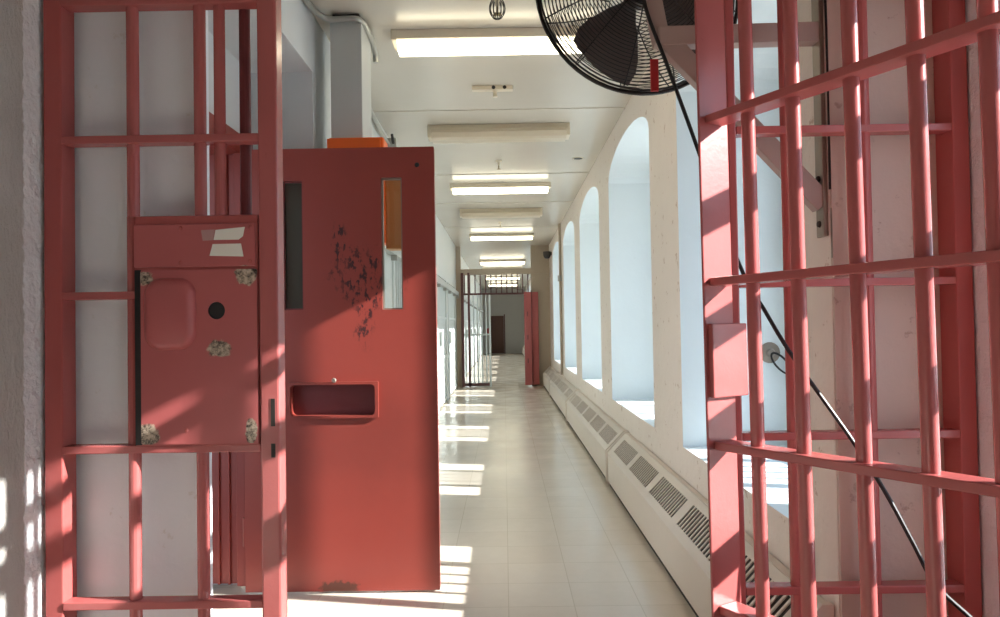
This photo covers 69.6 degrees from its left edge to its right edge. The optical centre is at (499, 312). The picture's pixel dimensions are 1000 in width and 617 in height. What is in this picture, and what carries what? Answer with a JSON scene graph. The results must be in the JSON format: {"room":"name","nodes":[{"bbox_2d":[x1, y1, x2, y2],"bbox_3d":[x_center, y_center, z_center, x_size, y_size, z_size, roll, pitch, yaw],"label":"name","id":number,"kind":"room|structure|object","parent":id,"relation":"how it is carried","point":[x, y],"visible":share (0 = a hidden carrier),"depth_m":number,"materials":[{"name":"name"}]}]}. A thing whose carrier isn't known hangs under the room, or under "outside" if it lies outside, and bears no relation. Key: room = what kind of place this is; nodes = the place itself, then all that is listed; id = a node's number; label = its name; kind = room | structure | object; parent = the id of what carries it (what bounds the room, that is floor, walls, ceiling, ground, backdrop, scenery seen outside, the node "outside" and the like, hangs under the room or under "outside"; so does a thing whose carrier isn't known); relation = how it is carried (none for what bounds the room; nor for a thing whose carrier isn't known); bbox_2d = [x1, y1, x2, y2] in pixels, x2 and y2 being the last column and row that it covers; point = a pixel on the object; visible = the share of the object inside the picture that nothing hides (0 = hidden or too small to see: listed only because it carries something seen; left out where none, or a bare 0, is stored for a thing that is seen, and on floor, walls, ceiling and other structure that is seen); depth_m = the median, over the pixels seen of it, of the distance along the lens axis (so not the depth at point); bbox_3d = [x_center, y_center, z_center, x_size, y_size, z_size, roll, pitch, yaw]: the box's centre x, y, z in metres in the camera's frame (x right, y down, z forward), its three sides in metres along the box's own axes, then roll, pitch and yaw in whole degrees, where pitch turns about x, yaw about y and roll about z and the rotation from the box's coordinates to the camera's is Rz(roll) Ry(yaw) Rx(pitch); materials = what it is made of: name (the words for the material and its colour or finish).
{"room":"prison interior","nodes":[
{"label":"prison interior","id":0,"kind":"room"},
{"bbox_2d":[0,0,45,616],"bbox_3d":[-1.566,-0.203,-0.387,0.400,3.040,5.200,-1,-1,0],"label":"wall","id":1,"kind":"structure","parent":0,"point":[22,300],"depth_m":2.03,"materials":[{"name":"grey paint"}]},
{"bbox_2d":[74,10,212,616],"bbox_3d":[-1.328,-0.157,2.231,0.845,3.040,0.040,-1,-1,0],"label":"wall","id":2,"kind":"structure","parent":0,"point":[166,85],"depth_m":2.21,"materials":[{"name":"white paint"}]},
{"bbox_2d":[251,14,330,149],"bbox_3d":[-1.294,-0.121,4.196,0.570,3.040,0.530,-1,-1,0],"label":"wall pier","id":3,"kind":"object","parent":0,"point":[306,96],"visible":0.07,"depth_m":3.95,"materials":[{"name":"grey paint"}]},
{"bbox_2d":[208,0,481,584],"bbox_3d":[-1.212,0.139,18.131,0.570,3.040,31.755,-1,-1,0],"label":"wall","id":4,"kind":"structure","parent":0,"point":[296,18],"depth_m":3.70,"materials":[{"name":"grey paint"}]},
{"bbox_2d":[209,112,252,585],"bbox_3d":[-1.411,0.234,2.987,0.318,2.290,1.365,-1,-1,0],"label":"door frame","id":5,"kind":"structure","parent":4,"relation":"attached to","point":[228,486],"depth_m":3.61,"materials":[{"name":"red metal"}]},
{"bbox_2d":[240,146,440,592],"bbox_3d":[-0.799,0.276,3.570,0.977,2.183,0.080,-1,-1,0],"label":"door","id":6,"kind":"structure","parent":4,"relation":"in","point":[363,494],"depth_m":3.55,"materials":[{"name":"red paint"}]},
{"bbox_2d":[371,108,396,146],"bbox_3d":[-0.972,-1.499,5.605,0.098,0.179,1.640,-1,-1,0],"label":"conduit","id":7,"kind":"object","parent":4,"relation":"attached to","point":[392,142],"visible":0.49,"depth_m":6.03,"materials":[{"name":"white metal"}]},
{"bbox_2d":[386,252,391,307],"bbox_3d":[-1.923,0.391,6.420,1.870,2.120,0.430,-1,-1,0],"label":"wall","id":8,"kind":"structure","parent":0,"point":[388,256],"depth_m":6.48,"materials":[{"name":"white paint"}]},
{"bbox_2d":[446,281,448,398],"bbox_3d":[-1.885,0.513,12.959,1.870,2.120,0.430,-1,-1,0],"label":"wall","id":9,"kind":"structure","parent":0,"point":[446,281],"depth_m":13.09,"materials":[{"name":"white paint"}]},
{"bbox_2d":[213,353,696,616],"bbox_3d":[-0.613,1.651,15.526,4.950,0.100,37.500,-1,-1,0],"label":"floor","id":10,"kind":"structure","parent":0,"point":[531,526],"depth_m":4.53,"materials":[{"name":"beige tile"}]},
{"bbox_2d":[43,0,287,616],"bbox_3d":[-0.992,-0.159,2.143,0.692,3.030,0.133,-1,-1,0],"label":"gate","id":11,"kind":"object","parent":10,"relation":"on","point":[204,295],"visible":1,"depth_m":2.10,"materials":[{"name":"red metal"}]},
{"bbox_2d":[330,14,371,137],"bbox_3d":[-0.829,-0.130,4.088,0.174,3.040,0.280,-1,-1,0],"label":"column","id":12,"kind":"structure","parent":10,"relation":"on","point":[350,47],"depth_m":3.97,"materials":[{"name":"grey paint"}]},
{"bbox_2d":[302,0,377,63],"bbox_3d":[-0.958,-1.583,3.511,0.236,0.126,1.747,-1,-1,11],"label":"conduit pipe","id":13,"kind":"object","parent":12,"relation":"attached to","point":[332,19],"visible":0.99,"depth_m":3.94,"materials":[{"name":"white metal"}]},
{"bbox_2d":[327,137,400,250],"bbox_3d":[-0.718,-0.633,3.883,0.389,0.595,0.148,-1,-1,0],"label":"box","id":14,"kind":"object","parent":12,"relation":"attached to","point":[392,189],"visible":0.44,"depth_m":3.84,"materials":[{"name":"plastic"}]},
{"bbox_2d":[384,251,386,307],"bbox_3d":[-0.995,0.358,5.325,0.100,2.115,1.750,-1,-1,0],"label":"cell","id":15,"kind":"object","parent":10,"relation":"on","point":[384,251],"visible":0.02,"depth_m":6.17,"materials":[{"name":"white paint"}]},
{"bbox_2d":[384,246,458,297],"bbox_3d":[-0.929,-0.467,9.916,0.063,0.135,10.800,-1,-1,0],"label":"door track","id":16,"kind":"object","parent":15,"relation":"attached to","point":[395,255],"visible":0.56,"depth_m":10.77,"materials":[{"name":"silver metal"}]},
{"bbox_2d":[392,260,401,307],"bbox_3d":[-0.982,0.399,7.505,0.100,2.115,1.750,-1,-1,0],"label":"cell","id":17,"kind":"object","parent":10,"relation":"on","point":[396,265],"visible":0.02,"depth_m":6.97,"materials":[{"name":"white paint"}]},
{"bbox_2d":[436,274,447,411],"bbox_3d":[-0.957,0.480,11.864,0.100,2.115,1.750,-1,-1,0],"label":"cell","id":18,"kind":"object","parent":10,"relation":"on","point":[441,295],"visible":0.75,"depth_m":11.85,"materials":[{"name":"white paint"}]},
{"bbox_2d":[447,282,455,397],"bbox_3d":[-0.944,0.521,14.043,0.100,2.115,1.750,-1,-1,0],"label":"cell","id":19,"kind":"object","parent":10,"relation":"on","point":[451,299],"visible":0.69,"depth_m":14.03,"materials":[{"name":"white paint"}]},
{"bbox_2d":[456,246,461,386],"bbox_3d":[-0.891,0.089,15.707,0.100,3.040,0.200,-1,-1,0],"label":"column","id":20,"kind":"structure","parent":10,"relation":"on","point":[458,249],"depth_m":15.60,"materials":[{"name":"beige paint"}]},
{"bbox_2d":[455,296,464,385],"bbox_3d":[-0.926,0.578,17.098,0.100,2.115,2.400,-1,-1,0],"label":"cell","id":21,"kind":"object","parent":10,"relation":"on","point":[455,296],"visible":0.09,"depth_m":15.90,"materials":[{"name":"white paint"}]},
{"bbox_2d":[464,296,483,312],"bbox_3d":[-0.842,-0.191,24.713,0.063,0.135,17.600,-1,-1,0],"label":"door track","id":22,"kind":"object","parent":21,"relation":"attached to","point":[465,298],"visible":0.66,"depth_m":21.93,"materials":[{"name":"silver metal"}]},
{"bbox_2d":[464,295,468,374],"bbox_3d":[-0.909,0.632,19.997,0.100,2.115,2.400,-1,-1,0],"label":"cell","id":23,"kind":"object","parent":10,"relation":"on","point":[465,304],"visible":0.41,"depth_m":19.39,"materials":[{"name":"white paint"}]},
{"bbox_2d":[470,300,473,367],"bbox_3d":[-0.892,0.686,22.897,0.100,2.115,2.400,-1,-1,0],"label":"cell","id":24,"kind":"object","parent":10,"relation":"on","point":[471,308],"visible":0.53,"depth_m":22.57,"materials":[{"name":"white paint"}]},
{"bbox_2d":[474,304,477,362],"bbox_3d":[-0.875,0.740,25.796,0.100,2.115,2.400,-1,-1,0],"label":"cell","id":25,"kind":"object","parent":10,"relation":"on","point":[475,310],"visible":0.62,"depth_m":25.87,"materials":[{"name":"white paint"}]},
{"bbox_2d":[461,273,491,386],"bbox_3d":[-0.515,0.370,15.559,0.635,2.460,0.060,-1,-1,0],"label":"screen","id":26,"kind":"object","parent":10,"relation":"on","point":[464,384],"visible":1,"depth_m":15.53,"materials":[{"name":"red paint"}]},
{"bbox_2d":[478,307,479,357],"bbox_3d":[-0.858,0.794,28.696,0.100,2.115,2.400,-1,-1,0],"label":"cell","id":27,"kind":"object","parent":10,"relation":"on","point":[479,307],"visible":0.39,"depth_m":29.55,"materials":[{"name":"white paint"}]},
{"bbox_2d":[480,312,481,356],"bbox_3d":[-0.841,0.848,31.595,0.100,2.115,2.400,-1,-1,0],"label":"cell","id":28,"kind":"object","parent":10,"relation":"on","point":[480,312],"visible":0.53,"depth_m":31.26,"materials":[{"name":"white paint"}]},
{"bbox_2d":[694,0,999,616],"bbox_3d":[0.953,-0.079,1.443,0.147,2.730,1.320,0,-2,-31],"label":"gate","id":29,"kind":"object","parent":10,"relation":"on","point":[725,341],"visible":1,"depth_m":1.74,"materials":[{"name":"red metal"}]},
{"bbox_2d":[724,0,981,616],"bbox_3d":[1.024,-0.191,2.140,0.705,3.030,0.085,-1,-1,0],"label":"gate","id":30,"kind":"object","parent":10,"relation":"on","point":[950,128],"visible":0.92,"depth_m":2.10,"materials":[{"name":"red metal"}]},
{"bbox_2d":[455,298,456,387],"bbox_3d":[-1.872,0.554,15.139,1.870,2.120,0.430,-1,-1,0],"label":"wall","id":31,"kind":"structure","parent":0,"point":[455,298],"depth_m":15.29,"materials":[{"name":"white paint"}]},
{"bbox_2d":[310,0,656,288],"bbox_3d":[-0.662,-1.488,15.585,4.950,0.100,37.500,-1,-1,0],"label":"ceiling","id":32,"kind":"structure","parent":0,"point":[539,81],"depth_m":5.69,"materials":[{"name":"white paint"}]},
{"bbox_2d":[391,26,581,56],"bbox_3d":[-0.022,-1.603,4.281,1.228,0.113,0.176,-1,-1,0],"label":"ceiling light","id":33,"kind":"object","parent":32,"relation":"attached to","point":[520,40],"visible":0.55,"depth_m":4.22,"materials":[{"name":"plastic"}]},
{"bbox_2d":[472,85,512,97],"bbox_3d":[-0.054,-1.602,5.230,0.295,0.080,0.062,-1,-1,0],"label":"plate","id":34,"kind":"object","parent":32,"relation":"attached to","point":[489,88],"visible":1,"depth_m":5.20,"materials":[{"name":"metal"}]},
{"bbox_2d":[489,0,505,19],"bbox_3d":[-0.015,-1.609,3.811,0.089,0.121,0.089,-1,-1,0],"label":"sprinkler","id":35,"kind":"object","parent":32,"relation":"attached to","point":[495,2],"visible":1,"depth_m":3.80,"materials":[{"name":"metal"}]},
{"bbox_2d":[427,123,569,143],"bbox_3d":[-0.010,-1.560,6.280,1.228,0.125,0.250,-1,-1,0],"label":"ceiling light","id":36,"kind":"object","parent":32,"relation":"attached to","point":[528,132],"visible":1,"depth_m":6.19,"materials":[{"name":"plastic"}]},
{"bbox_2d":[450,182,550,194],"bbox_3d":[0.005,-1.518,8.830,1.228,0.113,0.176,-1,-1,0],"label":"ceiling light","id":37,"kind":"object","parent":32,"relation":"attached to","point":[521,187],"visible":1,"depth_m":8.76,"materials":[{"name":"plastic"}]},
{"bbox_2d":[459,208,542,218],"bbox_3d":[0.016,-1.477,10.729,1.228,0.125,0.250,-1,-1,0],"label":"ceiling light","id":38,"kind":"object","parent":32,"relation":"attached to","point":[493,212],"visible":1,"depth_m":10.64,"materials":[{"name":"plastic"}]},
{"bbox_2d":[469,233,533,240],"bbox_3d":[0.033,-1.429,13.629,1.228,0.113,0.176,-1,-1,0],"label":"ceiling light","id":39,"kind":"object","parent":32,"relation":"attached to","point":[504,236],"visible":1,"depth_m":13.56,"materials":[{"name":"plastic"}]},
{"bbox_2d":[479,259,525,264],"bbox_3d":[0.065,-1.328,19.028,1.228,0.113,0.176,-1,-1,0],"label":"ceiling light","id":40,"kind":"object","parent":32,"relation":"attached to","point":[482,262],"visible":1,"depth_m":18.96,"materials":[{"name":"plastic"}]},
{"bbox_2d":[488,283,516,286],"bbox_3d":[0.126,-1.132,29.526,1.228,0.113,0.176,-1,-1,0],"label":"ceiling light","id":41,"kind":"object","parent":32,"relation":"attached to","point":[498,284],"visible":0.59,"depth_m":29.45,"materials":[{"name":"plastic"}]},
{"bbox_2d":[482,267,522,268],"bbox_3d":[0.079,-1.282,21.528,1.228,0.113,0.176,-1,-1,0],"label":"ceiling light","id":42,"kind":"object","parent":32,"relation":"attached to","point":[505,267],"visible":0.42,"depth_m":21.44,"materials":[{"name":"plastic"}]},
{"bbox_2d":[486,276,519,279],"bbox_3d":[0.101,-1.212,25.227,1.228,0.113,0.176,-1,-1,0],"label":"ceiling light","id":43,"kind":"object","parent":32,"relation":"attached to","point":[487,277],"visible":0.69,"depth_m":25.15,"materials":[{"name":"plastic"}]},
{"bbox_2d":[482,289,524,353],"bbox_3d":[-0.554,0.428,34.102,4.500,3.040,0.200,-1,-1,0],"label":"wall","id":44,"kind":"structure","parent":0,"point":[512,306],"depth_m":34.00,"materials":[{"name":"grey paint"}]},
{"bbox_2d":[491,314,504,353],"bbox_3d":[-0.135,1.014,33.951,0.760,1.850,0.065,-1,-1,0],"label":"door","id":45,"kind":"structure","parent":44,"relation":"in","point":[497,322],"depth_m":33.93,"materials":[{"name":"brown paint"}]},
{"bbox_2d":[530,245,550,385],"bbox_3d":[0.888,0.061,15.732,0.400,3.040,0.230,-1,-1,0],"label":"column","id":46,"kind":"structure","parent":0,"point":[540,283],"depth_m":15.62,"materials":[{"name":"beige paint"}]},
{"bbox_2d":[456,268,549,274],"bbox_3d":[0.058,-0.887,15.679,2.030,0.120,0.180,-1,-1,0],"label":"beam","id":47,"kind":"structure","parent":46,"relation":"attached to","point":[514,271],"depth_m":15.59,"materials":[{"name":"beige paint"}]},
{"bbox_2d":[464,274,528,294],"bbox_3d":[-0.088,-0.606,15.640,1.510,0.440,0.050,-1,-1,0],"label":"grille","id":48,"kind":"object","parent":47,"relation":"attached to","point":[522,292],"visible":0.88,"depth_m":15.63,"materials":[{"name":"metal"}]},
{"bbox_2d":[524,290,539,385],"bbox_3d":[0.672,0.550,15.475,0.336,2.060,0.157,0,-1,-27],"label":"door","id":49,"kind":"structure","parent":46,"relation":"attached to","point":[531,319],"depth_m":15.41,"materials":[{"name":"red paint"}]},
{"bbox_2d":[525,0,839,616],"bbox_3d":[1.452,0.096,18.093,0.700,3.040,31.800,-1,-1,0],"label":"wall","id":50,"kind":"structure","parent":0,"point":[633,333],"depth_m":4.26,"materials":[{"name":"beige paint"}]},
{"bbox_2d":[373,107,624,113],"bbox_3d":[-0.009,-1.629,5.806,2.030,0.006,0.050,-1,-1,0],"label":"trim","id":51,"kind":"structure","parent":50,"relation":"attached to","point":[600,108],"depth_m":5.80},
{"bbox_2d":[435,201,572,203],"bbox_3d":[0.017,-1.547,10.156,2.030,0.006,0.050,-1,-1,0],"label":"trim","id":52,"kind":"structure","parent":50,"relation":"attached to","point":[548,201],"depth_m":10.14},
{"bbox_2d":[457,226,557,227],"bbox_3d":[0.031,-1.501,12.655,2.030,0.006,0.050,-1,-1,0],"label":"trim","id":53,"kind":"structure","parent":50,"relation":"attached to","point":[517,226],"depth_m":12.63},
{"bbox_2d":[435,172,588,175],"bbox_3d":[0.006,-1.583,8.256,2.030,0.006,0.050,-1,-1,0],"label":"trim","id":54,"kind":"structure","parent":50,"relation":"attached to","point":[574,172],"depth_m":8.24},
{"bbox_2d":[543,251,551,258],"bbox_3d":[0.971,-1.179,14.769,0.176,0.160,0.158,-1,-1,0],"label":"security camera","id":55,"kind":"object","parent":50,"relation":"attached to","point":[546,254],"visible":1,"depth_m":14.71,"materials":[{"name":"black plastic"}]},
{"bbox_2d":[543,366,556,392],"bbox_3d":[1.004,1.338,14.347,0.186,0.430,2.058,-1,-1,0],"label":"baseboard heater","id":56,"kind":"object","parent":50,"relation":"attached to","point":[550,371],"visible":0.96,"depth_m":14.32,"materials":[{"name":"beige metal"}]},
{"bbox_2d":[543,367,555,379],"bbox_3d":[0.987,1.212,14.349,0.148,0.156,1.998,-1,-1,0],"label":"grille","id":57,"kind":"object","parent":56,"relation":"attached to","point":[550,372],"depth_m":14.35,"materials":[{"name":"beige metal"}]},
{"bbox_2d":[558,224,562,374],"bbox_3d":[1.030,-0.235,12.351,0.070,2.600,0.070,-1,-1,0],"label":"pipe riser","id":58,"kind":"object","parent":50,"relation":"attached to","point":[559,225],"visible":1,"depth_m":12.33,"materials":[{"name":"beige paint"}]},
{"bbox_2d":[549,372,576,418],"bbox_3d":[0.988,1.285,11.497,0.186,0.430,3.558,-1,-1,0],"label":"baseboard heater","id":59,"kind":"object","parent":50,"relation":"attached to","point":[561,389],"visible":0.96,"depth_m":11.12,"materials":[{"name":"beige metal"}]},
{"bbox_2d":[549,373,575,399],"bbox_3d":[0.971,1.159,11.500,0.148,0.156,3.498,-1,-1,0],"label":"grille","id":60,"kind":"object","parent":59,"relation":"attached to","point":[564,389],"depth_m":11.19,"materials":[{"name":"beige metal"}]},
{"bbox_2d":[566,389,627,481],"bbox_3d":[0.966,1.216,7.773,0.186,0.430,3.808,-1,-1,0],"label":"baseboard heater","id":61,"kind":"object","parent":50,"relation":"attached to","point":[596,430],"visible":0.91,"depth_m":7.13,"materials":[{"name":"beige metal"}]},
{"bbox_2d":[567,391,621,448],"bbox_3d":[0.949,1.090,7.776,0.148,0.156,3.748,-1,-1,0],"label":"grille","id":62,"kind":"object","parent":61,"relation":"attached to","point":[601,427],"depth_m":7.18,"materials":[{"name":"beige metal"}]},
{"bbox_2d":[606,431,833,616],"bbox_3d":[0.944,1.146,4.014,0.186,0.430,3.628,-1,-1,0],"label":"baseboard heater","id":63,"kind":"object","parent":50,"relation":"attached to","point":[672,516],"visible":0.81,"depth_m":3.70,"materials":[{"name":"beige metal"}]},
{"bbox_3d":[1.652,-0.390,3.283,0.070,2.242,1.605,-1,-1,0],"label":"window","id":64,"kind":"structure","parent":50,"relation":"in","visible":0},
{"bbox_2d":[762,342,784,373],"bbox_3d":[1.551,0.259,4.048,0.169,0.184,0.054,-1,-1,0],"label":"window latch","id":65,"kind":"structure","parent":64,"relation":"attached to","point":[770,351],"depth_m":4.07,"materials":[{"name":"metal"}]},
{"bbox_2d":[826,0,947,616],"bbox_3d":[1.390,-0.201,2.188,0.759,3.040,0.014,-1,-1,0],"label":"wall","id":66,"kind":"structure","parent":0,"point":[895,312],"depth_m":2.18,"materials":[{"name":"beige paint"}]},
{"bbox_2d":[536,0,827,237],"bbox_3d":[0.570,-0.849,2.412,0.894,1.246,0.381,-1,-1,0],"label":"wall fan","id":67,"kind":"object","parent":66,"relation":"attached to","point":[608,40],"visible":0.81,"depth_m":2.38,"materials":[{"name":"black metal"}]},
{"bbox_2d":[642,0,972,616],"bbox_3d":[0.953,0.095,1.983,1.099,2.420,0.182,-2,-1,36],"label":"power cable","id":68,"kind":"object","parent":67,"relation":"hanging from","point":[954,603],"visible":0.68,"depth_m":2.02,"materials":[{"name":"black rubber"}]},
{"bbox_2d":[824,0,832,257],"bbox_3d":[1.022,-0.585,2.198,0.052,0.840,0.013,-1,-1,0],"label":"conduit","id":69,"kind":"object","parent":66,"relation":"attached to","point":[825,1],"visible":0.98,"depth_m":2.19,"materials":[{"name":"black metal"}]},
{"bbox_2d":[965,0,999,616],"bbox_3d":[1.428,-0.251,-0.414,0.120,3.040,5.180,-1,-1,0],"label":"wall","id":70,"kind":"structure","parent":0,"point":[990,605],"depth_m":2.07,"materials":[{"name":"white paint"}]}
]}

